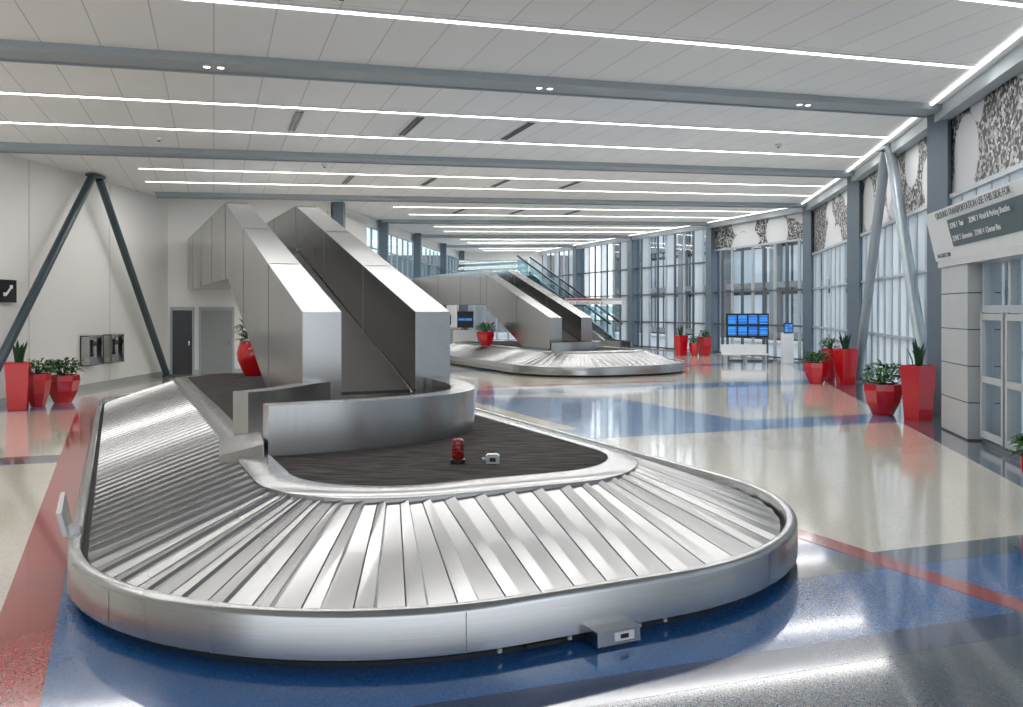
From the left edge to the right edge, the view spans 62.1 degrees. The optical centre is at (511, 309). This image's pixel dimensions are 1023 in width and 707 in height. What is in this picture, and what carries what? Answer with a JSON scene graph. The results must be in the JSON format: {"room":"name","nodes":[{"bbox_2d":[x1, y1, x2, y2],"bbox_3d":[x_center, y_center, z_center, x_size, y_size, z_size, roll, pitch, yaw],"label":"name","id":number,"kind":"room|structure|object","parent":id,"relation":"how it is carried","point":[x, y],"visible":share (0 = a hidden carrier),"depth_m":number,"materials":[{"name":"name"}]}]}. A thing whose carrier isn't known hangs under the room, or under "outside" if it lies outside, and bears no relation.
{"room":"airport terminal","nodes":[
{"label":"airport terminal","id":0,"kind":"room"},
{"bbox_2d":[0,153,167,397],"bbox_3d":[-11.820,-0.761,10.445,0.256,5.822,35.634,0,0,1],"label":"wall","id":1,"kind":"structure","parent":0,"point":[88,289],"depth_m":22.60,"materials":[{"name":"paint"}]},
{"bbox_2d":[0,279,16,302],"bbox_3d":[-11.494,-0.430,19.351,0.123,0.516,0.676,0,0,0],"label":"sign","id":2,"kind":"object","parent":1,"relation":"attached to","point":[8,288],"visible":1,"depth_m":19.37,"materials":[{"name":"black plastic"}]},
{"bbox_2d":[0,371,162,404],"bbox_3d":[-11.688,2.076,10.443,0.025,0.147,35.634,0,0,1],"label":"baseboard","id":3,"kind":"structure","parent":1,"relation":"attached to","point":[3,401],"depth_m":24.49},
{"bbox_2d":[80,334,123,365],"bbox_3d":[-11.362,1.093,23.651,0.265,0.811,1.990,0,0,0],"label":"fountain","id":4,"kind":"object","parent":1,"relation":"attached to","point":[91,346],"depth_m":23.39,"materials":[{"name":"metal"}]},
{"bbox_2d":[168,200,330,369],"bbox_3d":[-8.948,-0.832,29.264,5.343,5.964,0.246,0,0,-19],"label":"wall","id":5,"kind":"structure","parent":0,"point":[185,217],"depth_m":28.55,"materials":[{"name":"paint"}]},
{"bbox_2d":[170,307,194,374],"bbox_3d":[-10.979,1.044,28.357,0.762,2.285,0.111,0,0,-19],"label":"door","id":6,"kind":"structure","parent":5,"relation":"in","point":[182,319],"depth_m":28.34,"materials":[{"name":"grey paint"}]},
{"bbox_2d":[199,307,233,373],"bbox_3d":[-9.960,1.044,28.718,1.130,2.285,0.111,0,0,-19],"label":"door","id":7,"kind":"structure","parent":5,"relation":"in","point":[216,324],"depth_m":28.71,"materials":[{"name":"grey paint"}]},
{"bbox_2d":[331,202,458,326],"bbox_3d":[-5.093,-1.007,45.868,0.256,6.315,31.762,0,0,5],"label":"wall","id":8,"kind":"structure","parent":0,"point":[356,223],"depth_m":36.90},
{"bbox_2d":[327,211,458,277],"bbox_3d":[-5.100,-2.660,45.844,0.148,2.052,31.812,0,0,5],"label":"window","id":9,"kind":"structure","parent":8,"relation":"in","point":[370,246],"depth_m":43.51,"materials":[{"name":"clear glass"}]},
{"bbox_2d":[464,251,541,280],"bbox_3d":[-0.662,-2.928,62.275,5.920,2.785,0.246,0,0,-9],"label":"wall","id":10,"kind":"structure","parent":0,"point":[522,267],"depth_m":62.17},
{"bbox_2d":[468,305,508,338],"bbox_3d":[-0.662,0.307,62.275,6.043,3.686,0.098,0,0,-9],"label":"window","id":11,"kind":"structure","parent":10,"relation":"in","point":[468,305],"depth_m":62.03,"materials":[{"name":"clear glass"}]},
{"bbox_2d":[536,247,573,254],"bbox_3d":[3.094,-4.175,59.591,0.498,0.249,6.267,0,0,-20],"label":"trim","id":12,"kind":"structure","parent":10,"relation":"attached to","point":[560,249],"depth_m":59.71,"materials":[{"name":"grey paint"}]},
{"bbox_2d":[542,250,572,298],"bbox_3d":[3.373,-1.056,59.695,0.147,6.412,6.439,0,0,-20],"label":"window","id":13,"kind":"structure","parent":10,"relation":"in","point":[570,253],"depth_m":59.86,"materials":[{"name":"clear glass"}]},
{"bbox_2d":[0,0,1022,252],"bbox_3d":[0.043,-3.938,25.296,24.659,1.290,75.163,0,0,0],"label":"ceiling","id":14,"kind":"structure","parent":0,"point":[946,31],"depth_m":14.87,"materials":[{"name":"grey paint"}]},
{"bbox_2d":[287,110,304,130],"bbox_3d":[-4.278,-3.732,16.824,0.197,0.026,1.782,0,0,-19],"label":"ceiling vent","id":15,"kind":"object","parent":14,"relation":"in","point":[296,118],"visible":1,"depth_m":16.75,"materials":[{"name":"black plastic"}]},
{"bbox_2d":[397,117,424,135],"bbox_3d":[-2.086,-3.794,17.592,0.197,0.026,1.782,0,0,-19],"label":"ceiling vent","id":16,"kind":"object","parent":14,"relation":"in","point":[412,124],"visible":1,"depth_m":17.51,"materials":[{"name":"black plastic"}]},
{"bbox_2d":[0,142,854,177],"bbox_3d":[-0.412,-3.841,22.246,22.339,0.748,8.403,0,0,0],"label":"ceiling beam","id":17,"kind":"structure","parent":14,"relation":"attached to","point":[5,147],"depth_m":21.21,"materials":[{"name":"metal"}]},
{"bbox_2d":[0,120,864,157],"bbox_3d":[-0.828,-3.846,19.367,20.711,0.614,7.375,0,0,0],"label":"ceiling light strip","id":18,"kind":"object","parent":14,"relation":"in","point":[1,121],"depth_m":18.70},
{"bbox_2d":[0,90,888,137],"bbox_3d":[-1.142,-3.814,16.653,20.165,0.598,7.184,0,0,0],"label":"ceiling light strip","id":19,"kind":"object","parent":14,"relation":"in","point":[1,92],"depth_m":16.28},
{"bbox_2d":[0,39,941,117],"bbox_3d":[-1.400,-3.741,13.699,20.619,0.699,7.801,0,0,0],"label":"ceiling beam","id":20,"kind":"structure","parent":14,"relation":"attached to","point":[19,51],"depth_m":13.61,"materials":[{"name":"metal"}]},
{"bbox_2d":[145,180,812,195],"bbox_3d":[0.391,-3.951,27.864,21.609,0.639,7.689,0,0,0],"label":"ceiling light strip","id":21,"kind":"object","parent":14,"relation":"in","point":[145,180],"depth_m":27.09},
{"bbox_2d":[155,192,807,207],"bbox_3d":[0.545,-3.941,30.782,23.658,0.785,8.865,0,0,0],"label":"ceiling beam","id":22,"kind":"structure","parent":14,"relation":"attached to","point":[167,195],"depth_m":29.80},
{"bbox_2d":[138,167,824,186],"bbox_3d":[0.533,-3.934,25.441,20.350,0.604,7.248,0,0,0],"label":"ceiling light strip","id":23,"kind":"object","parent":14,"relation":"in","point":[138,167],"depth_m":24.65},
{"bbox_2d":[447,245,576,247],"bbox_3d":[0.095,-4.145,55.228,8.744,0.364,3.642,0,0,0],"label":"ceiling beam","id":24,"kind":"structure","parent":14,"relation":"attached to","point":[448,246],"depth_m":54.86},
{"bbox_2d":[500,122,534,139],"bbox_3d":[0.117,-3.856,18.363,0.197,0.026,1.782,0,0,-19],"label":"ceiling vent","id":25,"kind":"object","parent":14,"relation":"in","point":[526,125],"visible":1,"depth_m":18.25,"materials":[{"name":"black plastic"}]},
{"bbox_2d":[421,235,632,237],"bbox_3d":[1.054,-4.100,47.363,12.175,0.461,4.843,0,0,0],"label":"ceiling beam","id":26,"kind":"structure","parent":14,"relation":"attached to","point":[422,236],"depth_m":47.13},
{"bbox_2d":[381,219,711,225],"bbox_3d":[2.129,-4.058,39.538,15.837,0.564,6.126,0,0,0],"label":"ceiling beam","id":27,"kind":"structure","parent":14,"relation":"attached to","point":[391,221],"depth_m":39.20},
{"bbox_2d":[433,226,672,227],"bbox_3d":[2.380,-4.129,42.359,12.170,0.372,4.384,0,0,0],"label":"ceiling light strip","id":28,"kind":"object","parent":14,"relation":"attached to","point":[433,226],"depth_m":42.56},
{"bbox_2d":[408,214,730,217],"bbox_3d":[3.000,-4.099,37.109,14.418,0.436,5.171,0,0,0],"label":"ceiling light strip","id":29,"kind":"object","parent":14,"relation":"attached to","point":[408,214],"depth_m":36.75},
{"bbox_2d":[392,206,762,211],"bbox_3d":[3.261,-4.082,34.467,15.446,0.465,5.531,0,0,0],"label":"ceiling light strip","id":30,"kind":"object","parent":14,"relation":"attached to","point":[392,206],"depth_m":34.09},
{"bbox_2d":[186,0,976,68],"bbox_3d":[-1.824,-3.745,10.752,18.977,0.565,6.768,0,0,0],"label":"ceiling light strip","id":31,"kind":"object","parent":14,"relation":"in","point":[234,2],"depth_m":11.60,"materials":[{"name":"plastic"}]},
{"bbox_2d":[573,237,629,248],"bbox_3d":[5.524,-4.178,53.023,0.498,0.249,7.741,0,0,-20],"label":"trim","id":32,"kind":"structure","parent":14,"relation":"attached to","point":[612,240],"depth_m":52.71,"materials":[{"name":"grey paint"}]},
{"bbox_2d":[629,225,707,239],"bbox_3d":[8.317,-4.185,45.791,0.498,0.256,7.749,0,0,-22],"label":"trim","id":33,"kind":"structure","parent":14,"relation":"attached to","point":[683,229],"depth_m":45.56,"materials":[{"name":"grey paint"}]},
{"bbox_2d":[707,207,802,227],"bbox_3d":[10.926,-4.186,38.528,0.498,0.252,7.744,0,0,-17],"label":"trim","id":34,"kind":"structure","parent":14,"relation":"attached to","point":[785,211],"depth_m":38.23,"materials":[{"name":"grey paint"}]},
{"bbox_2d":[802,178,846,210],"bbox_3d":[11.272,-4.124,30.595,0.498,0.364,8.918,0,0,10],"label":"trim","id":35,"kind":"structure","parent":14,"relation":"attached to","point":[840,187],"depth_m":30.12,"materials":[{"name":"grey paint"}]},
{"bbox_2d":[847,117,926,181],"bbox_3d":[9.541,-4.003,21.794,0.498,0.370,9.043,0,0,12],"label":"trim","id":36,"kind":"structure","parent":14,"relation":"attached to","point":[917,132],"depth_m":20.36,"materials":[{"name":"grey paint"}]},
{"bbox_2d":[930,30,1022,121],"bbox_3d":[7.693,-3.878,12.946,0.498,0.370,9.043,0,0,12],"label":"trim","id":37,"kind":"structure","parent":14,"relation":"attached to","point":[1009,66],"depth_m":14.42,"materials":[{"name":"grey paint"}]},
{"bbox_2d":[959,0,1022,7],"bbox_3d":[-2.145,-3.712,7.970,18.418,0.549,6.572,0,0,0],"label":"ceiling light strip","id":38,"kind":"object","parent":14,"relation":"in","point":[1011,3],"depth_m":10.91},
{"bbox_2d":[0,339,1022,612],"bbox_3d":[0.043,2.273,25.296,24.659,0.246,75.163,0,0,0],"label":"floor","id":39,"kind":"structure","parent":0,"point":[872,487],"depth_m":12.56,"materials":[{"name":"beige stone"}]},
{"bbox_2d":[0,455,59,464],"bbox_3d":[-8.559,2.149,11.615,6.020,0.002,0.676,0,0,-19],"label":"band","id":40,"kind":"object","parent":39,"relation":"on","point":[45,458],"depth_m":12.21,"materials":[{"name":"stone"}]},
{"bbox_2d":[0,397,98,706],"bbox_3d":[-5.823,2.148,11.180,0.369,0.003,21.500,0,0,-25],"label":"inlay","id":41,"kind":"object","parent":39,"relation":"on","point":[29,612],"visible":0.92,"depth_m":6.53,"materials":[{"name":"stone"}]},
{"bbox_2d":[43,357,84,402],"bbox_3d":[-10.425,1.620,19.772,1.002,1.060,1.030,0,0,0],"label":"pot","id":42,"kind":"object","parent":39,"relation":"on","point":[64,387],"visible":0.84,"depth_m":19.59,"materials":[{"name":"red paint"}]},
{"bbox_2d":[0,173,172,376],"bbox_3d":[-11.119,-0.694,22.514,0.313,5.825,10.204,0,0,0],"label":"column","id":43,"kind":"structure","parent":39,"relation":"on","point":[23,314],"depth_m":21.99,"materials":[{"name":"metal"}]},
{"bbox_2d":[333,202,344,227],"bbox_3d":[-6.118,-0.830,30.162,0.491,5.960,0.491,0,0,0],"label":"steel column","id":44,"kind":"structure","parent":39,"relation":"on","point":[338,207],"depth_m":29.98,"materials":[{"name":"metal"}]},
{"bbox_2d":[379,220,388,262],"bbox_3d":[-5.525,-0.867,36.806,0.491,6.034,0.491,0,0,0],"label":"steel column","id":45,"kind":"structure","parent":39,"relation":"on","point":[383,226],"depth_m":36.62,"materials":[{"name":"metal"}]},
{"bbox_2d":[0,380,826,411],"bbox_3d":[-0.305,2.149,22.218,23.694,0.002,1.352,0,0,-19],"label":"band","id":46,"kind":"object","parent":39,"relation":"on","point":[48,407],"visible":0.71,"depth_m":23.27,"materials":[{"name":"blue stone"}]},
{"bbox_2d":[4,339,31,410],"bbox_3d":[-10.591,1.386,18.245,0.466,1.529,0.466,0,0,-23],"label":"pot","id":47,"kind":"object","parent":46,"relation":"on","point":[17,373],"visible":1,"depth_m":18.08,"materials":[{"name":"red paint"}]},
{"bbox_2d":[28,357,55,406],"bbox_3d":[-10.552,1.606,18.920,0.713,1.089,0.737,0,0,17],"label":"pot","id":48,"kind":"object","parent":46,"relation":"on","point":[40,383],"visible":0.76,"depth_m":18.79,"materials":[{"name":"red paint"}]},
{"bbox_2d":[799,348,832,383],"bbox_3d":[8.892,1.629,24.807,1.034,1.042,0.945,0,0,0],"label":"pot","id":49,"kind":"object","parent":46,"relation":"on","point":[816,372],"visible":1,"depth_m":24.61,"materials":[{"name":"red paint"}]},
{"bbox_2d":[414,233,420,276],"bbox_3d":[-4.875,-0.907,44.082,0.491,6.114,0.491,0,0,0],"label":"steel column","id":50,"kind":"structure","parent":39,"relation":"on","point":[417,236],"depth_m":43.90,"materials":[{"name":"metal"}]},
{"bbox_2d":[440,244,446,308],"bbox_3d":[-4.169,-0.951,51.991,0.491,6.202,0.491,0,0,0],"label":"steel column","id":51,"kind":"structure","parent":39,"relation":"on","point":[443,247],"depth_m":51.80,"materials":[{"name":"metal"}]},
{"bbox_2d":[40,538,847,706],"bbox_3d":[-2.455,2.149,11.733,6.204,0.001,18.429,0,0,-25],"label":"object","id":52,"kind":"structure","parent":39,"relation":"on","point":[91,663],"depth_m":5.09,"materials":[{"name":"stone"}]},
{"bbox_2d":[56,373,797,665],"bbox_3d":[-2.904,1.536,12.848,6.426,1.229,16.523,0,0,-25],"label":"carousel","id":53,"kind":"object","parent":52,"relation":"on","point":[231,516],"visible":0.91,"depth_m":6.37,"materials":[{"name":"metal"}]},
{"bbox_2d":[234,319,261,375],"bbox_3d":[-5.481,0.789,18.239,1.008,1.233,1.012,0,0,0],"label":"pot","id":54,"kind":"object","parent":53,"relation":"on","point":[246,357],"visible":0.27,"depth_m":17.96,"materials":[{"name":"red paint"}]},
{"bbox_2d":[188,202,449,399],"bbox_3d":[-5.825,-0.480,20.058,2.033,3.771,19.166,0,0,-25],"label":"chute","id":55,"kind":"object","parent":53,"relation":"on","point":[314,302],"visible":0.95,"depth_m":13.29,"materials":[{"name":"metal"}]},
{"bbox_2d":[451,438,464,463],"bbox_3d":[-0.491,1.292,7.802,0.135,0.227,0.135,0,0,0],"label":"beacon","id":56,"kind":"object","parent":53,"relation":"on","point":[457,444],"visible":1,"depth_m":7.75,"materials":[{"name":"red plastic"}]},
{"bbox_2d":[482,453,499,463],"bbox_3d":[-0.190,1.363,7.798,0.160,0.085,0.104,0,0,0],"label":"sensor box","id":57,"kind":"object","parent":53,"relation":"on","point":[491,458],"visible":1,"depth_m":7.75,"materials":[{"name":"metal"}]},
{"bbox_2d":[459,251,463,329],"bbox_3d":[-3.490,-0.993,59.584,0.491,6.286,0.491,0,0,0],"label":"steel column","id":58,"kind":"structure","parent":39,"relation":"on","point":[461,253],"depth_m":59.39,"materials":[{"name":"metal"}]},
{"bbox_2d":[453,311,477,351],"bbox_3d":[-2.089,1.106,38.695,1.106,2.089,0.627,0,0,0],"label":"kiosk","id":59,"kind":"object","parent":39,"relation":"on","point":[465,319],"depth_m":38.39,"materials":[{"name":"white plastic"}]},
{"bbox_2d":[450,340,684,376],"bbox_3d":[1.112,1.628,33.663,6.637,1.044,13.638,0,0,-25],"label":"carousel","id":60,"kind":"object","parent":39,"relation":"on","point":[564,359],"visible":0.91,"depth_m":28.59,"materials":[{"name":"metal"}]},
{"bbox_2d":[473,322,495,345],"bbox_3d":[-1.016,0.930,33.425,1.037,0.950,1.010,0,0,13],"label":"pot","id":61,"kind":"object","parent":60,"relation":"on","point":[485,337],"visible":1,"depth_m":33.20,"materials":[{"name":"red paint"}]},
{"bbox_2d":[413,270,591,349],"bbox_3d":[-1.704,-0.127,38.315,1.714,3.064,18.060,0,0,-25],"label":"chute","id":62,"kind":"object","parent":60,"relation":"on","point":[536,317],"visible":0.9,"depth_m":32.98,"materials":[{"name":"metal"}]},
{"bbox_2d":[517,255,631,347],"bbox_3d":[3.485,-0.553,48.815,7.051,5.406,1.431,0,0,38],"label":"escalator","id":63,"kind":"object","parent":39,"relation":"on","point":[598,334],"visible":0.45,"depth_m":48.19,"materials":[{"name":"glass"}]},
{"bbox_2d":[573,247,582,311],"bbox_3d":[4.431,-1.075,56.746,0.663,6.449,0.664,0,0,-19],"label":"steel column","id":64,"kind":"structure","parent":39,"relation":"on","point":[577,253],"depth_m":56.58,"materials":[{"name":"metal"}]},
{"bbox_2d":[485,380,671,387],"bbox_3d":[2.091,2.148,24.732,6.065,0.003,0.306,0,0,-20],"label":"inlay","id":65,"kind":"object","parent":39,"relation":"on","point":[667,380],"visible":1,"depth_m":24.52,"materials":[{"name":"stone"}]},
{"bbox_2d":[565,298,622,346],"bbox_3d":[4.054,0.780,41.756,2.826,2.740,0.180,0,0,0],"label":"sign","id":66,"kind":"object","parent":39,"relation":"on","point":[573,301],"visible":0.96,"depth_m":41.70,"materials":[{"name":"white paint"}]},
{"bbox_2d":[579,241,627,340],"bbox_3d":[5.803,-1.058,53.126,0.148,6.416,7.913,0,0,-20],"label":"window","id":67,"kind":"structure","parent":39,"relation":"on","point":[623,246],"depth_m":52.66,"materials":[{"name":"clear glass"}]},
{"bbox_2d":[475,397,747,431],"bbox_3d":[1.583,2.149,18.700,3.440,0.002,6.757,0,0,-25],"label":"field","id":68,"kind":"object","parent":39,"relation":"on","point":[589,414],"visible":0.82,"depth_m":17.64,"materials":[{"name":"blue stone"}]},
{"bbox_2d":[450,362,784,372],"bbox_3d":[3.280,2.149,31.740,18.817,0.002,1.228,0,0,-19],"label":"band","id":69,"kind":"object","parent":39,"relation":"on","point":[759,363],"visible":0.18,"depth_m":33.50,"materials":[{"name":"blue stone"}]},
{"bbox_2d":[214,551,1022,706],"bbox_3d":[2.783,2.149,6.364,9.460,0.002,1.130,0,0,-19],"label":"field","id":70,"kind":"object","parent":39,"relation":"on","point":[804,611],"visible":0.56,"depth_m":5.48,"materials":[{"name":"stone"}]},
{"bbox_2d":[628,237,639,346],"bbox_3d":[7.106,-1.076,49.482,0.663,6.453,0.664,0,0,-19],"label":"steel column","id":71,"kind":"structure","parent":39,"relation":"on","point":[633,245],"depth_m":49.30,"materials":[{"name":"metal"}]},
{"bbox_2d":[674,324,687,355],"bbox_3d":[7.986,1.389,40.052,0.490,1.523,0.490,0,0,-23],"label":"pot","id":72,"kind":"object","parent":39,"relation":"on","point":[680,341],"visible":1,"depth_m":39.90,"materials":[{"name":"red paint"}]},
{"bbox_2d":[687,336,701,355],"bbox_3d":[8.567,1.653,39.689,0.762,0.993,0.734,0,0,0],"label":"pot","id":73,"kind":"object","parent":39,"relation":"on","point":[694,347],"visible":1,"depth_m":39.54,"materials":[{"name":"red paint"}]},
{"bbox_2d":[697,329,711,355],"bbox_3d":[9.081,1.520,40.065,0.676,1.259,0.688,0,0,0],"label":"pot","id":74,"kind":"object","parent":39,"relation":"on","point":[705,345],"visible":1,"depth_m":39.88,"materials":[{"name":"red paint"}]},
{"bbox_2d":[705,228,719,353],"bbox_3d":[10.012,-1.081,42.298,0.663,6.462,0.664,0,0,-19],"label":"steel column","id":75,"kind":"structure","parent":39,"relation":"on","point":[712,258],"depth_m":42.13,"materials":[{"name":"metal"}]},
{"bbox_2d":[413,611,1022,706],"bbox_3d":[2.269,2.148,5.416,9.829,0.003,0.319,0,0,-19],"label":"inlay","id":76,"kind":"object","parent":39,"relation":"on","point":[597,691],"visible":1,"depth_m":5.11,"materials":[{"name":"stone"}]},
{"bbox_2d":[560,414,898,438],"bbox_3d":[3.560,2.149,15.598,11.625,0.002,1.167,0,0,-19],"label":"band","id":77,"kind":"object","parent":39,"relation":"on","point":[861,418],"visible":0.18,"depth_m":15.81,"materials":[{"name":"blue stone"}]},
{"bbox_2d":[858,359,901,415],"bbox_3d":[7.628,1.579,17.441,1.052,1.141,1.053,0,0,0],"label":"pot","id":78,"kind":"object","parent":77,"relation":"on","point":[883,398],"visible":0.93,"depth_m":17.24,"materials":[{"name":"red paint"}]},
{"bbox_2d":[721,344,768,362],"bbox_3d":[9.522,1.782,34.647,1.843,0.737,0.430,0,0,0],"label":"bench","id":79,"kind":"object","parent":39,"relation":"on","point":[726,349],"visible":1,"depth_m":34.80,"materials":[{"name":"white plastic"}]},
{"bbox_2d":[726,313,773,361],"bbox_3d":[9.952,1.149,35.752,1.966,2.003,0.614,0,0,0],"label":"display","id":80,"kind":"object","parent":39,"relation":"on","point":[737,324],"visible":0.95,"depth_m":35.78,"materials":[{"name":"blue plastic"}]},
{"bbox_2d":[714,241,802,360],"bbox_3d":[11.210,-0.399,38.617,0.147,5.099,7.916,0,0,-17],"label":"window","id":81,"kind":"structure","parent":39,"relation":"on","point":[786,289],"depth_m":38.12,"materials":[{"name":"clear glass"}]},
{"bbox_2d":[592,634,1022,706],"bbox_3d":[4.032,2.149,-2.220,11.057,0.002,15.259,0,0,-19],"label":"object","id":82,"kind":"structure","parent":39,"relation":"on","point":[985,673],"depth_m":4.85,"materials":[{"name":"stone"}]},
{"bbox_2d":[803,207,813,361],"bbox_3d":[12.338,-1.078,34.912,0.663,6.456,0.663,0,0,-19],"label":"steel column","id":83,"kind":"structure","parent":39,"relation":"on","point":[808,216],"depth_m":34.72,"materials":[{"name":"metal"}]},
{"bbox_2d":[812,243,846,361],"bbox_3d":[11.565,-0.061,30.541,0.147,4.423,9.087,0,0,10],"label":"window","id":84,"kind":"structure","parent":39,"relation":"on","point":[837,286],"depth_m":30.86,"materials":[{"name":"glass"}]},
{"bbox_2d":[847,176,861,348],"bbox_3d":[10.721,-1.019,26.165,0.663,6.338,0.663,0,0,-19],"label":"steel column","id":85,"kind":"structure","parent":39,"relation":"on","point":[854,189],"depth_m":26.02,"materials":[{"name":"metal"}]},
{"bbox_2d":[855,144,926,381],"bbox_3d":[9.558,-0.946,21.665,0.447,6.332,8.191,0,0,11],"label":"column","id":86,"kind":"structure","parent":39,"relation":"on","point":[888,161],"depth_m":20.89,"materials":[{"name":"metal"}]},
{"bbox_2d":[861,209,926,383],"bbox_3d":[9.833,-0.061,21.733,0.147,4.423,9.211,0,0,12],"label":"window","id":87,"kind":"structure","parent":39,"relation":"on","point":[890,333],"depth_m":22.00,"materials":[{"name":"glass"}]},
{"bbox_2d":[777,535,1022,581],"bbox_3d":[3.805,2.149,7.535,7.249,0.002,0.406,0,0,-19],"label":"strip","id":88,"kind":"object","parent":39,"relation":"on","point":[801,569],"visible":0.31,"depth_m":7.41,"materials":[{"name":"stone"}]},
{"bbox_2d":[785,362,1022,487],"bbox_3d":[9.172,2.148,21.807,1.345,0.004,27.001,0,0,11],"label":"inlay","id":89,"kind":"object","parent":39,"relation":"on","point":[997,461],"visible":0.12,"depth_m":13.76,"materials":[{"name":"stone"}]},
{"bbox_2d":[781,323,793,362],"bbox_3d":[11.242,1.336,34.637,0.430,1.628,0.326,0,0,0],"label":"kiosk","id":90,"kind":"object","parent":89,"relation":"on","point":[787,337],"visible":1,"depth_m":34.49,"materials":[{"name":"white plastic"}]},
{"bbox_2d":[817,337,840,380],"bbox_3d":[9.598,1.481,25.668,0.717,1.338,0.746,0,0,-23],"label":"pot","id":91,"kind":"object","parent":89,"relation":"on","point":[831,372],"visible":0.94,"depth_m":25.52,"materials":[{"name":"red paint"}]},
{"bbox_2d":[833,333,857,384],"bbox_3d":[9.657,1.391,24.572,0.490,1.519,0.490,0,0,-11],"label":"pot","id":92,"kind":"object","parent":89,"relation":"on","point":[845,358],"visible":1,"depth_m":24.39,"materials":[{"name":"red paint"}]},
{"bbox_2d":[900,338,936,420],"bbox_3d":[7.961,1.348,16.648,0.466,1.604,0.466,0,0,-23],"label":"pot","id":93,"kind":"object","parent":89,"relation":"on","point":[917,379],"visible":1,"depth_m":16.51,"materials":[{"name":"red paint"}]},
{"bbox_2d":[798,529,1022,612],"bbox_3d":[0.598,2.148,12.818,0.246,0.003,19.043,0,0,-25],"label":"inlay","id":94,"kind":"object","parent":39,"relation":"on","point":[1007,601],"depth_m":6.95,"materials":[{"name":"stone"}]},
{"bbox_2d":[927,114,951,416],"bbox_3d":[8.873,-0.957,17.317,0.663,6.213,0.663,0,0,-19],"label":"steel column","id":95,"kind":"structure","parent":39,"relation":"on","point":[939,134],"depth_m":17.27,"materials":[{"name":"metal"}]},
{"bbox_2d":[938,245,1022,458],"bbox_3d":[7.150,0.633,11.101,0.614,3.035,8.723,0,0,12],"label":"entrance vestibule","id":96,"kind":"object","parent":39,"relation":"on","point":[982,386],"visible":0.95,"depth_m":13.85,"materials":[{"name":"metal"}]},
{"bbox_2d":[925,177,1022,261],"bbox_3d":[6.967,-1.308,11.202,0.646,0.848,8.846,0,0,12],"label":"sign","id":97,"kind":"object","parent":96,"relation":"on","point":[992,219],"visible":1,"depth_m":12.85,"materials":[{"name":"plastic"}]},
{"bbox_2d":[952,170,1022,432],"bbox_3d":[7.985,-0.061,12.885,0.147,4.423,9.211,0,0,12],"label":"window","id":98,"kind":"structure","parent":39,"relation":"on","point":[1016,175],"depth_m":14.26,"materials":[{"name":"glass"}]},
{"bbox_2d":[1008,433,1022,473],"bbox_3d":[5.864,1.698,9.223,0.888,0.904,0.959,0,0,0],"label":"pot","id":99,"kind":"object","parent":39,"relation":"on","point":[1019,439],"visible":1,"depth_m":9.28,"materials":[{"name":"red paint"}]},
{"bbox_2d":[444,231,602,231],"bbox_3d":[2.021,-4.143,44.968,10.949,0.338,3.956,0,0,0],"label":"ceiling light strip","id":100,"kind":"object","parent":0,"point":[444,231],"depth_m":44.40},
{"bbox_2d":[467,242,585,242],"bbox_3d":[1.024,-4.188,52.819,7.442,0.239,2.728,0,0,0],"label":"ceiling light strip","id":101,"kind":"object","parent":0,"point":[467,242],"depth_m":52.71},
{"bbox_2d":[461,239,603,239],"bbox_3d":[1.343,-4.172,50.198,8.585,0.271,3.128,0,0,0],"label":"ceiling light strip","id":102,"kind":"object","parent":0,"point":[461,239],"depth_m":50.12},
{"bbox_2d":[715,213,802,248],"bbox_3d":[11.298,-3.643,38.645,0.184,1.388,7.744,0,0,-17],"label":"mural panel","id":103,"kind":"object","parent":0,"point":[788,227],"visible":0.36,"depth_m":38.45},
{"bbox_2d":[714,238,802,250],"bbox_3d":[11.175,-2.949,38.606,0.098,0.086,7.744,0,0,-17],"label":"trim","id":104,"kind":"structure","parent":103,"relation":"attached to","point":[800,239],"depth_m":38.30,"materials":[{"name":"metal"}]},
{"bbox_2d":[814,190,846,251],"bbox_3d":[11.655,-3.302,30.524,0.184,2.057,8.915,0,0,10],"label":"mural panel","id":105,"kind":"object","parent":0,"point":[830,218],"visible":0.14,"depth_m":30.89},
{"bbox_2d":[812,239,846,254],"bbox_3d":[11.529,-2.273,30.547,0.098,0.086,8.915,0,0,10],"label":"trim","id":106,"kind":"structure","parent":105,"relation":"attached to","point":[844,241],"depth_m":30.81,"materials":[{"name":"metal"}]},
{"bbox_2d":[862,136,926,232],"bbox_3d":[9.923,-3.243,21.714,0.184,1.939,9.039,0,0,12],"label":"mural panel","id":107,"kind":"object","parent":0,"point":[912,162],"visible":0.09,"depth_m":20.60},
{"bbox_2d":[860,204,926,236],"bbox_3d":[9.797,-2.273,21.741,0.098,0.086,9.039,0,0,12],"label":"trim","id":108,"kind":"structure","parent":107,"relation":"attached to","point":[920,209],"depth_m":21.54,"materials":[{"name":"metal"}]},
{"bbox_2d":[952,71,1022,192],"bbox_3d":[8.075,-3.180,12.866,0.184,1.815,9.039,0,0,12],"label":"mural panel","id":109,"kind":"object","parent":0,"point":[987,136],"visible":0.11,"depth_m":15.02,"materials":[{"name":"paint"}]},
{"bbox_2d":[949,162,1022,198],"bbox_3d":[7.949,-2.273,12.892,0.098,0.086,9.039,0,0,12],"label":"trim","id":110,"kind":"structure","parent":109,"relation":"attached to","point":[1019,166],"depth_m":14.78,"materials":[{"name":"metal"}]},
{"label":"outside","id":111,"kind":"structure","parent":0,"visible":0},
{"bbox_2d":[494,322,821,360],"bbox_3d":[24.572,2.445,49.144,245.720,0.025,245.720,0,0,0],"label":"ground","id":112,"kind":"structure","parent":111,"point":[500,335],"depth_m":65.65,"materials":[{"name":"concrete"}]},
{"bbox_2d":[389,255,567,332],"bbox_3d":[-12.286,-1.536,81.395,36.858,7.372,0.614,0,0,0],"label":"building","id":113,"kind":"structure","parent":112,"relation":"on","point":[479,310],"depth_m":81.08,"materials":[{"name":"concrete"}]},
{"bbox_2d":[612,229,846,350],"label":"windows","id":114,"kind":"structure","parent":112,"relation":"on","point":[793,246],"depth_m":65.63,"materials":[{"name":"glass"}]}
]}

